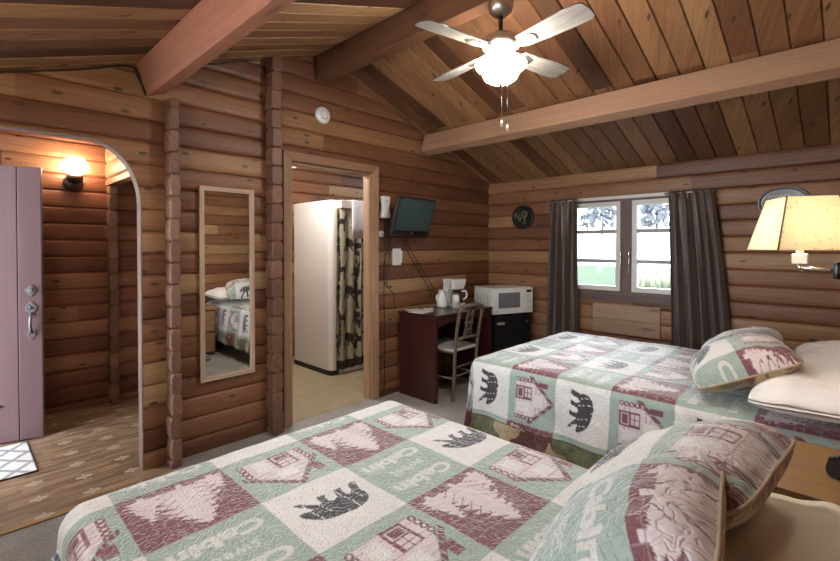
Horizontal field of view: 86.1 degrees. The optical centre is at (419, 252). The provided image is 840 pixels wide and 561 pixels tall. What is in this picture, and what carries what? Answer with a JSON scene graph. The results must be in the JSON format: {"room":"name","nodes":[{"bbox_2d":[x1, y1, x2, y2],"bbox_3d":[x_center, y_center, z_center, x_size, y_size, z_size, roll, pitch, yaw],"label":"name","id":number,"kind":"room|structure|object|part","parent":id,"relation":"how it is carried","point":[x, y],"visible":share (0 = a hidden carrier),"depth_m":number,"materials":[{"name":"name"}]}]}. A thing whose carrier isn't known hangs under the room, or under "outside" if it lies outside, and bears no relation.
{"room":"hotel room","nodes":[
{"label":"hotel room","id":0,"kind":"room"},
{"bbox_2d":[105,149,131,185],"bbox_3d":[-2.215,-0.814,3.484,1.480,0.470,0.085,1,1,44],"label":"wall","id":1,"kind":"structure","parent":0,"point":[116,174],"depth_m":3.77,"materials":[{"name":"red wood"}]},
{"bbox_2d":[106,185,119,404],"bbox_3d":[-2.713,0.377,3.979,0.100,1.925,0.078,1,1,44],"label":"trim","id":2,"kind":"structure","parent":1,"relation":"attached to","point":[112,191],"depth_m":3.95,"materials":[{"name":"brown wood"}]},
{"bbox_2d":[0,129,362,414],"bbox_3d":[-2.080,0.083,4.806,0.100,2.500,5.140,1,1,44],"label":"wall","id":3,"kind":"structure","parent":0,"point":[75,242],"depth_m":3.89,"materials":[{"name":"red wood"}]},
{"bbox_2d":[62,157,88,191],"bbox_3d":[-2.871,-0.651,3.746,0.192,0.278,0.180,1,1,44],"label":"wall sconce","id":4,"kind":"object","parent":3,"relation":"attached to","point":[76,166],"visible":1,"depth_m":3.71,"materials":[{"name":"white glass"}]},
{"bbox_3d":[-2.929,-0.583,3.803,0.030,0.140,0.140,1,1,44],"label":"plate","id":5,"kind":"part","parent":4,"relation":"part of","materials":[{"name":"brown metal"}]},
{"bbox_3d":[-2.866,-0.715,3.741,0.180,0.150,0.180,1,1,44],"label":"globe","id":6,"kind":"part","parent":4,"relation":"part of","materials":[{"name":"white glass"}]},
{"bbox_2d":[0,364,468,560],"bbox_3d":[-0.249,1.385,3.063,5.180,0.064,5.140,1,1,44],"label":"floor","id":7,"kind":"structure","parent":0,"point":[84,454],"depth_m":3.10,"materials":[{"name":"wood"}]},
{"bbox_2d":[0,441,38,480],"bbox_3d":[-2.828,1.352,2.739,0.605,0.010,0.720,1,1,44],"label":"doormat","id":8,"kind":"object","parent":7,"relation":"on","point":[16,460],"visible":1,"depth_m":2.90,"materials":[{"name":"white fabric"}]},
{"bbox_2d":[0,508,72,535],"bbox_3d":[-1.977,1.364,2.234,0.024,0.009,1.350,1,1,44],"label":"trim","id":9,"kind":"structure","parent":7,"relation":"on","point":[69,510],"depth_m":2.26,"materials":[{"name":"brown wood"}]},
{"bbox_2d":[294,200,363,375],"bbox_3d":[-0.891,0.376,5.371,0.795,1.891,0.904,1,1,44],"label":"shower stall","id":10,"kind":"object","parent":7,"relation":"on","point":[315,223],"visible":0.75,"depth_m":5.01,"materials":[{"name":"white plastic"}]},
{"bbox_3d":[-1.187,0.354,5.103,0.740,1.840,0.100,1,1,44],"label":"panel","id":11,"kind":"part","parent":10,"relation":"part of","materials":[{"name":"white plastic"}]},
{"bbox_2d":[336,209,363,369],"bbox_3d":[-0.667,0.399,5.068,0.041,1.740,0.662,1,1,44],"label":"shower curtain","id":12,"kind":"object","parent":10,"relation":"hanging from","point":[349,272],"visible":0.48,"depth_m":4.95,"materials":[{"name":"fabric"}]},
{"bbox_2d":[347,200,362,238],"bbox_3d":[-0.705,-0.366,5.038,0.126,0.425,0.221,1,1,44],"label":"towel","id":13,"kind":"object","parent":10,"relation":"hanging from","point":[357,206],"visible":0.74,"depth_m":4.97,"materials":[{"name":"white fabric"}]},
{"bbox_2d":[398,305,492,403],"bbox_3d":[0.265,0.947,4.435,0.480,0.783,0.870,1,1,44],"label":"desk","id":14,"kind":"object","parent":7,"relation":"on","point":[419,334],"visible":0.73,"depth_m":4.18,"materials":[{"name":"brown wood"}]},
{"bbox_3d":[-0.019,0.965,4.140,0.460,0.754,0.036,1,1,44],"label":"panel","id":15,"kind":"part","parent":14,"relation":"part of","materials":[{"name":"brown wood"}]},
{"bbox_2d":[409,310,433,313],"bbox_3d":[0.015,0.554,4.206,0.165,0.004,0.214,1,1,34],"label":"leaflet","id":16,"kind":"object","parent":14,"relation":"on","point":[417,311],"visible":0.93,"depth_m":4.20,"materials":[{"name":"white paper"}]},
{"bbox_2d":[436,290,446,307],"bbox_3d":[0.210,0.465,4.539,0.131,0.175,0.110,0,1,-13],"label":"thermos jug","id":17,"kind":"object","parent":14,"relation":"on","point":[441,298],"visible":1,"depth_m":4.50,"materials":[{"name":"white plastic"}]},
{"bbox_3d":[0.118,0.784,4.575,0.018,0.404,0.780,1,1,44],"label":"panel","id":18,"kind":"part","parent":14,"relation":"part of","materials":[{"name":"brown wood"}]},
{"bbox_2d":[443,278,467,305],"bbox_3d":[0.371,0.413,4.678,0.210,0.275,0.201,-1,1,-34],"label":"coffee maker","id":19,"kind":"object","parent":14,"relation":"on","point":[451,286],"visible":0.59,"depth_m":4.62,"materials":[{"name":"white plastic"}]},
{"bbox_3d":[0.325,0.435,4.727,0.170,0.169,0.070,-1,1,-34],"label":"tank","id":20,"kind":"part","parent":19,"relation":"part of","materials":[{"name":"white plastic"}]},
{"bbox_2d":[452,294,459,307],"bbox_3d":[0.359,0.490,4.505,0.080,0.127,0.080,1,1,44],"label":"stacked cups","id":21,"kind":"object","parent":14,"relation":"on","point":[455,298],"visible":1,"depth_m":4.47,"materials":[{"name":"white plastic"}]},
{"bbox_3d":[0.549,0.957,4.731,0.460,0.754,0.036,1,1,44],"label":"panel","id":22,"kind":"part","parent":14,"relation":"part of","materials":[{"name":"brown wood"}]},
{"bbox_2d":[438,302,484,401],"bbox_3d":[0.308,0.898,4.262,0.511,0.888,0.420,1,1,44],"label":"chair","id":23,"kind":"object","parent":7,"relation":"on","point":[448,346],"visible":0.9,"depth_m":4.13,"materials":[{"name":"brown wood"}]},
{"bbox_3d":[0.281,1.117,4.548,0.035,0.440,0.035,0,1,21],"label":"leg","id":24,"kind":"part","parent":23,"relation":"part of","materials":[{"name":"brown wood"}]},
{"bbox_3d":[0.324,0.930,4.021,0.035,0.830,0.123,-1,1,-38],"label":"post","id":25,"kind":"part","parent":23,"relation":"part of","materials":[{"name":"brown wood"}]},
{"bbox_3d":[0.275,0.882,4.293,0.420,0.027,0.420,1,1,44],"label":"seat","id":26,"kind":"part","parent":23,"relation":"part of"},
{"bbox_3d":[0.433,0.780,4.139,0.038,0.039,0.321,1,1,44],"label":"rail","id":27,"kind":"part","parent":23,"relation":"part of","materials":[{"name":"brown wood"}]},
{"bbox_3d":[0.471,0.502,4.099,0.057,0.092,0.389,1,1,44],"label":"crest rail","id":28,"kind":"part","parent":23,"relation":"part of","materials":[{"name":"brown wood"}]},
{"bbox_3d":[0.550,0.927,4.255,0.123,0.830,0.035,1,1,36],"label":"post","id":29,"kind":"part","parent":23,"relation":"part of","materials":[{"name":"brown wood"}]},
{"bbox_2d":[491,312,529,352],"bbox_3d":[0.911,0.995,4.959,0.450,0.672,0.428,0,1,-24],"label":"mini fridge","id":30,"kind":"object","parent":7,"relation":"on","point":[513,329],"visible":0.41,"depth_m":4.76,"materials":[{"name":"black plastic"}]},
{"bbox_2d":[474,284,532,314],"bbox_3d":[0.909,0.515,4.918,0.512,0.285,0.375,0,1,-24],"label":"microwave oven","id":31,"kind":"object","parent":30,"relation":"on","point":[510,298],"visible":0.98,"depth_m":4.76,"materials":[{"name":"white plastic"}]},
{"bbox_3d":[0.932,0.511,4.739,0.403,0.269,0.023,0,1,-24],"label":"door","id":32,"kind":"part","parent":31,"relation":"part of","materials":[{"name":"white plastic"}]},
{"bbox_3d":[1.165,0.510,4.845,0.105,0.269,0.021,0,1,-24],"label":"control panel","id":33,"kind":"part","parent":31,"relation":"part of","materials":[{"name":"white plastic"}]},
{"bbox_2d":[772,440,839,505],"bbox_3d":[1.377,1.055,1.618,0.608,0.585,0.500,1,1,44],"label":"nightstand","id":34,"kind":"object","parent":7,"relation":"on","point":[806,477],"visible":0.02,"depth_m":1.52,"materials":[{"name":"brown wood"}]},
{"bbox_2d":[825,455,839,479],"bbox_3d":[1.464,0.723,1.516,0.140,0.080,0.098,0,1,-16],"label":"alarm clock","id":35,"kind":"object","parent":34,"relation":"on","point":[832,466],"visible":1,"depth_m":1.51,"materials":[{"name":"black plastic"}]},
{"bbox_3d":[1.563,1.056,2.851,1.990,0.609,1.305,1,1,44],"label":"bed","id":36,"kind":"object","parent":7,"relation":"on","visible":0},
{"bbox_2d":[464,331,839,469],"bbox_3d":[1.518,0.957,2.891,2.107,0.494,1.551,1,1,44],"label":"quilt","id":37,"kind":"object","parent":36,"relation":"on","point":[571,397],"visible":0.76,"depth_m":2.61,"materials":[{"name":"multicoloured fabric"}]},
{"bbox_2d":[702,326,785,347],"bbox_3d":[1.963,0.580,2.755,0.422,0.253,0.571,1,1,38],"label":"pillow sham","id":38,"kind":"object","parent":37,"relation":"on","point":[772,332],"visible":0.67,"depth_m":2.70,"materials":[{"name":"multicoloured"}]},
{"bbox_2d":[690,334,803,391],"bbox_3d":[1.611,0.548,2.267,0.417,0.276,0.493,0,1,27],"label":"pillow sham","id":39,"kind":"object","parent":37,"relation":"on","point":[735,362],"visible":0.99,"depth_m":2.11,"materials":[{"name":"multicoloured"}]},
{"bbox_3d":[1.627,0.605,2.260,0.444,0.076,0.484,-26,-11,25],"label":"panel","id":40,"kind":"part","parent":39,"relation":"part of","materials":[{"name":"fabric"}]},
{"bbox_2d":[748,362,839,423],"bbox_3d":[1.835,0.623,2.038,0.679,0.184,0.483,-1,1,-43],"label":"pillow","id":41,"kind":"object","parent":37,"relation":"on","point":[812,391],"visible":0.81,"depth_m":1.90,"materials":[{"name":"white fabric"}]},
{"bbox_2d":[793,340,839,364],"bbox_3d":[2.363,0.604,2.537,0.442,0.200,0.600,1,1,44],"label":"pillow","id":42,"kind":"object","parent":37,"relation":"on","point":[827,352],"visible":0.42,"depth_m":2.47,"materials":[{"name":"white fabric"}]},
{"bbox_2d":[0,56,488,469],"bbox_3d":[-0.876,-0.137,3.714,0.075,2.970,5.040,1,1,44],"label":"wall","id":43,"kind":"structure","parent":0,"point":[222,130],"depth_m":3.22,"materials":[{"name":"brown wood"}]},
{"bbox_2d":[0,125,143,469],"bbox_3d":[-2.186,0.355,2.362,0.076,2.025,1.265,1,1,44],"label":"trim","id":44,"kind":"structure","parent":43,"relation":"attached to","point":[116,153],"depth_m":2.79,"materials":[{"name":"brown wood"}]},
{"bbox_2d":[0,65,145,94],"bbox_3d":[-2.051,-0.955,2.404,0.010,0.333,1.043,1,1,44],"label":"cord","id":45,"kind":"object","parent":43,"relation":"attached to","point":[109,66],"visible":1,"depth_m":2.52,"materials":[{"name":"black plastic"}]},
{"bbox_2d":[164,97,182,467],"bbox_3d":[-1.564,0.195,2.853,0.110,2.320,0.072,1,1,44],"label":"log wall post","id":46,"kind":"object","parent":43,"relation":"attached to","point":[171,115],"depth_m":2.82,"materials":[{"name":"brown wood"}]},
{"bbox_2d":[199,185,254,382],"bbox_3d":[-1.342,0.214,3.147,0.022,1.324,0.380,1,1,44],"label":"wall mirror","id":47,"kind":"object","parent":43,"relation":"attached to","point":[226,215],"visible":1,"depth_m":3.14,"materials":[{"name":"mirror"}]},
{"bbox_2d":[207,60,262,64],"bbox_3d":[-1.364,-1.316,3.113,0.010,0.205,0.583,1,1,44],"label":"cord","id":48,"kind":"object","parent":43,"relation":"attached to","point":[237,60],"visible":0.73,"depth_m":3.15,"materials":[{"name":"black plastic"}]},
{"bbox_2d":[265,56,283,434],"bbox_3d":[-1.082,-0.042,3.351,0.109,2.780,0.094,1,1,44],"label":"log wall post","id":49,"kind":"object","parent":43,"relation":"attached to","point":[274,65],"depth_m":3.32,"materials":[{"name":"brown wood"}]},
{"bbox_2d":[315,107,329,123],"bbox_3d":[-0.793,-1.127,3.697,0.045,0.140,0.140,1,1,44],"label":"smoke detector","id":50,"kind":"object","parent":43,"relation":"attached to","point":[322,115],"visible":1,"depth_m":3.68,"materials":[{"name":"white plastic"}]},
{"bbox_2d":[281,150,378,427],"bbox_3d":[-0.749,0.282,3.823,0.115,2.130,0.955,1,1,44],"label":"trim","id":51,"kind":"structure","parent":43,"relation":"attached to","point":[370,173],"depth_m":3.94,"materials":[{"name":"brown wood"}]},
{"bbox_2d":[380,196,389,217],"bbox_3d":[-0.324,-0.421,4.192,0.047,0.205,0.106,1,1,44],"label":"wall dispenser","id":52,"kind":"object","parent":43,"relation":"attached to","point":[384,200],"visible":1,"depth_m":4.17,"materials":[{"name":"white plastic"}]},
{"bbox_2d":[384,221,385,389],"bbox_3d":[-0.332,0.496,4.223,0.007,1.630,0.023,1,1,44],"label":"cable","id":53,"kind":"object","parent":43,"relation":"attached to","point":[384,221],"visible":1,"depth_m":4.22,"materials":[{"name":"black plastic"}]},
{"bbox_2d":[386,225,389,286],"bbox_3d":[-0.302,0.036,4.247,0.005,0.592,0.046,1,1,44],"label":"cable","id":54,"kind":"object","parent":43,"relation":"attached to","point":[388,225],"visible":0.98,"depth_m":4.25,"materials":[{"name":"black plastic"}]},
{"bbox_2d":[383,223,394,308],"bbox_3d":[-0.293,0.131,4.241,0.007,0.821,0.156,1,1,44],"label":"cable","id":55,"kind":"object","parent":43,"relation":"attached to","point":[387,223],"visible":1,"depth_m":4.22,"materials":[{"name":"black plastic"}]},
{"bbox_2d":[392,249,401,264],"bbox_3d":[-0.217,0.044,4.336,0.006,0.160,0.127,1,1,44],"label":"card","id":56,"kind":"object","parent":43,"relation":"attached to","point":[396,253],"visible":1,"depth_m":4.33,"materials":[{"name":"white paper"}]},
{"bbox_2d":[389,195,435,235],"bbox_3d":[-0.105,-0.334,4.239,0.294,0.349,0.538,1,1,44],"label":"television","id":57,"kind":"object","parent":43,"relation":"attached to","point":[411,215],"visible":1,"depth_m":4.15,"materials":[{"name":"black plastic"}]},
{"bbox_2d":[379,369,452,397],"bbox_3d":[0.219,1.308,4.787,0.016,0.050,1.765,1,1,44],"label":"baseboard","id":58,"kind":"structure","parent":43,"relation":"attached to","point":[382,393],"depth_m":4.29,"materials":[{"name":"brown wood"}]},
{"bbox_2d":[402,235,431,297],"bbox_3d":[-0.041,0.141,4.508,0.104,0.675,0.480,0,1,30],"label":"cable","id":59,"kind":"object","parent":43,"relation":"attached to","point":[404,235],"visible":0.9,"depth_m":4.51,"materials":[{"name":"black plastic"}]},
{"bbox_2d":[405,235,434,296],"bbox_3d":[-0.012,0.131,4.537,0.103,0.675,0.500,0,1,31],"label":"cable","id":60,"kind":"object","parent":43,"relation":"attached to","point":[406,235],"visible":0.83,"depth_m":4.56,"materials":[{"name":"black plastic"}]},
{"bbox_2d":[0,0,839,183],"bbox_3d":[0.323,-1.129,2.477,3.590,1.012,5.540,1,1,44],"label":"ceiling","id":61,"kind":"structure","parent":0,"point":[626,43],"depth_m":2.98,"materials":[{"name":"brown wood"}]},
{"bbox_2d":[136,0,295,95],"bbox_3d":[-0.467,-1.055,1.634,3.340,0.210,0.157,1,1,44],"label":"ceiling beam","id":62,"kind":"structure","parent":61,"relation":"attached to","point":[211,27],"depth_m":2.14,"materials":[{"name":"red wood"}]},
{"bbox_2d":[316,0,515,82],"bbox_3d":[0.397,-1.500,2.526,3.340,0.240,0.100,1,1,44],"label":"ceiling beam","id":63,"kind":"structure","parent":61,"relation":"attached to","point":[398,32],"depth_m":3.03,"materials":[{"name":"brown wood"}]},
{"bbox_2d":[415,0,594,130],"bbox_3d":[0.446,-1.016,2.488,0.846,0.722,0.846,0,1,9],"label":"ceiling fan","id":64,"kind":"object","parent":63,"relation":"hanging from","point":[501,66],"visible":1,"depth_m":2.40,"materials":[{"name":"white wood"}]},
{"bbox_3d":[0.167,-1.110,2.286,0.417,0.034,0.134,-1,1,-37],"label":"blade","id":65,"kind":"part","parent":64,"relation":"part of","materials":[{"name":"white wood"}]},
{"bbox_3d":[0.245,-1.117,2.766,0.134,0.034,0.417,-1,1,-37],"label":"blade","id":66,"kind":"part","parent":64,"relation":"part of","materials":[{"name":"white wood"}]},
{"bbox_3d":[0.446,-0.998,2.489,0.280,0.133,0.280,1,1,44],"label":"lamp shade","id":67,"kind":"part","parent":64,"relation":"part of","materials":[{"name":"white glass"}]},
{"bbox_3d":[0.442,-0.889,2.428,0.003,0.360,0.003,1,1,44],"label":"pull chain","id":68,"kind":"part","parent":64,"relation":"part of","materials":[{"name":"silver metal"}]},
{"bbox_3d":[0.472,-0.876,2.429,0.003,0.385,0.003,1,1,44],"label":"pull chain","id":69,"kind":"part","parent":64,"relation":"part of","materials":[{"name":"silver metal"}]},
{"bbox_3d":[0.724,-1.116,2.688,0.417,0.034,0.134,-1,1,-37],"label":"blade","id":70,"kind":"part","parent":64,"relation":"part of","materials":[{"name":"white wood"}]},
{"bbox_3d":[0.647,-1.109,2.208,0.134,0.034,0.417,-1,1,-37],"label":"blade","id":71,"kind":"part","parent":64,"relation":"part of","materials":[{"name":"white wood"}]},
{"bbox_2d":[421,38,839,155],"bbox_3d":[1.262,-1.071,3.431,3.340,0.205,0.155,1,1,44],"label":"ceiling beam","id":72,"kind":"structure","parent":61,"relation":"attached to","point":[817,62],"depth_m":3.01,"materials":[{"name":"brown wood"}]},
{"bbox_2d":[488,144,839,349],"bbox_3d":[1.498,0.207,4.863,5.180,2.250,0.100,1,1,44],"label":"wall","id":73,"kind":"structure","parent":0,"point":[764,288],"depth_m":3.73,"materials":[{"name":"brown wood"}]},
{"bbox_2d":[512,205,533,228],"bbox_3d":[1.164,-0.397,5.091,0.276,0.276,0.020,1,1,44],"label":"plate","id":74,"kind":"object","parent":73,"relation":"attached to","point":[523,215],"visible":1,"depth_m":5.09,"materials":[{"name":"black"}]},
{"bbox_2d":[545,198,583,336],"bbox_3d":[1.491,0.242,4.701,0.396,1.585,0.111,1,1,44],"label":"curtain","id":75,"kind":"object","parent":73,"relation":"attached to","point":[562,311],"visible":0.94,"depth_m":4.70,"materials":[{"name":"grey fabric"}]},
{"bbox_2d":[578,192,670,305],"bbox_3d":[2.001,-0.034,4.351,1.370,1.027,0.134,1,1,44],"label":"window","id":76,"kind":"structure","parent":73,"relation":"in","point":[626,288],"depth_m":4.31,"materials":[{"name":"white wood"}]},
{"bbox_3d":[1.773,-0.061,4.576,0.538,0.875,0.066,1,1,44],"label":"sash","id":77,"kind":"part","parent":76,"relation":"part of","materials":[{"name":"white"}]},
{"bbox_3d":[2.236,-0.055,4.131,0.538,0.875,0.066,1,1,44],"label":"sash","id":78,"kind":"part","parent":76,"relation":"part of","materials":[{"name":"white wood"}]},
{"bbox_2d":[593,302,660,338],"bbox_3d":[1.974,0.651,4.333,0.626,0.287,0.020,1,1,44],"label":"panel","id":79,"kind":"object","parent":73,"relation":"attached to","point":[651,315],"depth_m":4.31,"materials":[{"name":"brown wood"}]},
{"bbox_2d":[664,188,730,349],"bbox_3d":[2.376,0.254,3.849,0.541,1.586,0.111,1,1,44],"label":"curtain","id":80,"kind":"object","parent":73,"relation":"attached to","point":[699,301],"visible":0.82,"depth_m":3.85,"materials":[{"name":"grey fabric"}]},
{"bbox_3d":[2.343,-0.519,3.902,0.405,0.012,0.065,1,1,44],"label":"rod","id":81,"kind":"part","parent":80,"relation":"part of","materials":[{"name":"silver metal"}]},
{"bbox_2d":[757,186,810,211],"bbox_3d":[2.824,-0.387,3.492,0.340,0.249,0.022,1,1,44],"label":"plate","id":82,"kind":"object","parent":73,"relation":"attached to","point":[778,192],"visible":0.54,"depth_m":3.51,"materials":[{"name":"grey metal"}]},
{"bbox_3d":[2.828,-0.387,3.496,0.299,0.218,0.012,1,1,44],"label":"dish","id":83,"kind":"part","parent":82,"relation":"part of","materials":[{"name":"grey metal"}]},
{"bbox_3d":[1.581,-0.103,1.281,0.100,2.970,5.140,1,1,44],"label":"wall","id":84,"kind":"structure","parent":0,"visible":0},
{"bbox_2d":[746,195,839,278],"bbox_3d":[1.447,-0.037,1.561,0.404,0.321,0.384,0,1,15],"label":"wall lamp","id":85,"kind":"object","parent":84,"relation":"attached to","point":[798,223],"visible":1,"depth_m":1.56,"materials":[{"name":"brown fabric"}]},
{"bbox_3d":[1.390,-0.103,1.645,0.244,0.189,0.244,0,1,15],"label":"lamp shade","id":86,"kind":"part","parent":85,"relation":"part of","materials":[{"name":"yellow fabric"}]},
{"bbox_2d":[791,250,807,263],"bbox_3d":[1.390,0.004,1.647,0.044,0.077,0.044,1,1,44],"label":"socket","id":87,"kind":"object","parent":85,"relation":"attached to","point":[798,258],"depth_m":1.63,"materials":[{"name":"white plastic"}]},
{"bbox_3d":[1.433,0.056,1.627,0.110,0.029,0.015,0,1,26],"label":"swing arm","id":88,"kind":"part","parent":85,"relation":"part of","materials":[{"name":"silver metal"}]},
{"bbox_3d":[-1.997,0.283,1.232,5.180,2.200,0.100,1,1,44],"label":"wall","id":89,"kind":"structure","parent":0,"visible":0},
{"bbox_2d":[0,165,44,443],"bbox_3d":[-3.122,0.368,3.028,0.900,1.955,0.102,0,1,-31],"label":"door","id":90,"kind":"structure","parent":89,"relation":"in","point":[22,379],"depth_m":3.21,"materials":[{"name":"paint"}]},
{"bbox_3d":[-2.792,0.490,3.233,0.068,0.283,0.007,0,1,-31],"label":"handle","id":91,"kind":"part","parent":90,"relation":"part of","materials":[{"name":"grey metal"}]},
{"label":"outside","id":92,"kind":"structure","parent":0,"visible":0},
{"bbox_2d":[578,265,669,288],"bbox_3d":[6.107,1.709,28.005,150.000,0.400,39.210,1,1,44],"label":"ground","id":93,"kind":"structure","parent":92,"point":[587,274],"depth_m":30.00,"materials":[{"name":"green plant"}]},
{"bbox_2d":[639,265,669,288],"bbox_3d":[10.877,1.073,20.076,3.016,1.103,4.013,1,1,44],"label":"reeds","id":94,"kind":"object","parent":93,"relation":"on","point":[650,280],"visible":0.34,"depth_m":19.57,"materials":[{"name":"green plant"}]},
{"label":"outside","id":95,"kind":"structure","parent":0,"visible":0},
{"bbox_2d":[578,224,669,267],"bbox_3d":[41.306,-2.051,64.534,150.000,6.900,69.685,1,1,44],"label":"sky","id":96,"kind":"structure","parent":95,"point":[652,246],"depth_m":51.88,"materials":[{"name":"white"}]},
{"bbox_2d":[578,212,594,229],"bbox_3d":[25.793,-4.383,69.494,2.428,3.524,2.300,1,1,44],"label":"bushy tree","id":97,"kind":"object","parent":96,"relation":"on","point":[585,216],"visible":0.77,"depth_m":69.07,"materials":[{"name":"blue plant"}]},
{"bbox_2d":[587,207,615,229],"bbox_3d":[26.610,-4.745,65.800,3.681,4.842,3.259,1,1,44],"label":"bushy tree","id":98,"kind":"object","parent":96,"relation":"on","point":[604,215],"visible":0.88,"depth_m":65.41,"materials":[{"name":"blue plant"}]},
{"bbox_2d":[639,204,668,227],"bbox_3d":[30.861,-4.554,58.954,3.512,5.134,3.451,1,1,44],"label":"bushy tree","id":99,"kind":"object","parent":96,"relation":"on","point":[660,210],"visible":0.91,"depth_m":58.37,"materials":[{"name":"blue plant"}]},
{"bbox_3d":[0.070,1.089,1.184,1.830,0.589,1.270,1,1,44],"label":"bed","id":100,"kind":"object","parent":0,"visible":0},
{"bbox_2d":[49,553,60,560],"bbox_3d":[-0.026,0.942,1.274,2.068,0.326,1.772,1,1,44],"label":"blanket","id":101,"kind":"object","parent":100,"relation":"on","point":[55,557],"visible":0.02,"depth_m":1.30,"materials":[{"name":"grey fabric"}]},
{"bbox_2d":[56,401,587,560],"bbox_3d":[0.045,0.826,1.202,1.885,0.145,1.391,1,1,44],"label":"quilt","id":102,"kind":"object","parent":100,"relation":"on","point":[388,480],"visible":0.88,"depth_m":1.36,"materials":[{"name":"multicoloured fabric"}]},
{"bbox_2d":[529,451,725,560],"bbox_3d":[0.415,0.594,0.919,0.344,0.322,0.493,1,1,35],"label":"pillow sham","id":103,"kind":"object","parent":102,"relation":"on","point":[671,506],"visible":0.98,"depth_m":0.81,"materials":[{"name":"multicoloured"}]},
{"bbox_3d":[0.442,0.631,0.900,0.424,0.068,0.484,-47,-24,26],"label":"panel","id":104,"kind":"part","parent":103,"relation":"part of","materials":[{"name":"beige fabric"}]},
{"bbox_2d":[565,419,795,530],"bbox_3d":[0.665,0.593,1.173,0.532,0.318,0.429,-1,1,-41],"label":"pillow sham","id":105,"kind":"object","parent":102,"relation":"on","point":[753,457],"visible":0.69,"depth_m":1.06,"materials":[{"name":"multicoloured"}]},
{"bbox_3d":[0.681,0.644,1.155,0.523,0.076,0.482,-1,-30,-41],"label":"panel","id":106,"kind":"part","parent":105,"relation":"part of","materials":[{"name":"fabric"}]},
{"bbox_2d":[724,493,839,560],"bbox_3d":[0.821,0.684,0.913,0.415,0.151,0.794,1,1,44],"label":"pillow","id":107,"kind":"object","parent":102,"relation":"on","point":[785,528],"visible":0.72,"depth_m":1.01,"materials":[{"name":"beige fabric"}]}
]}

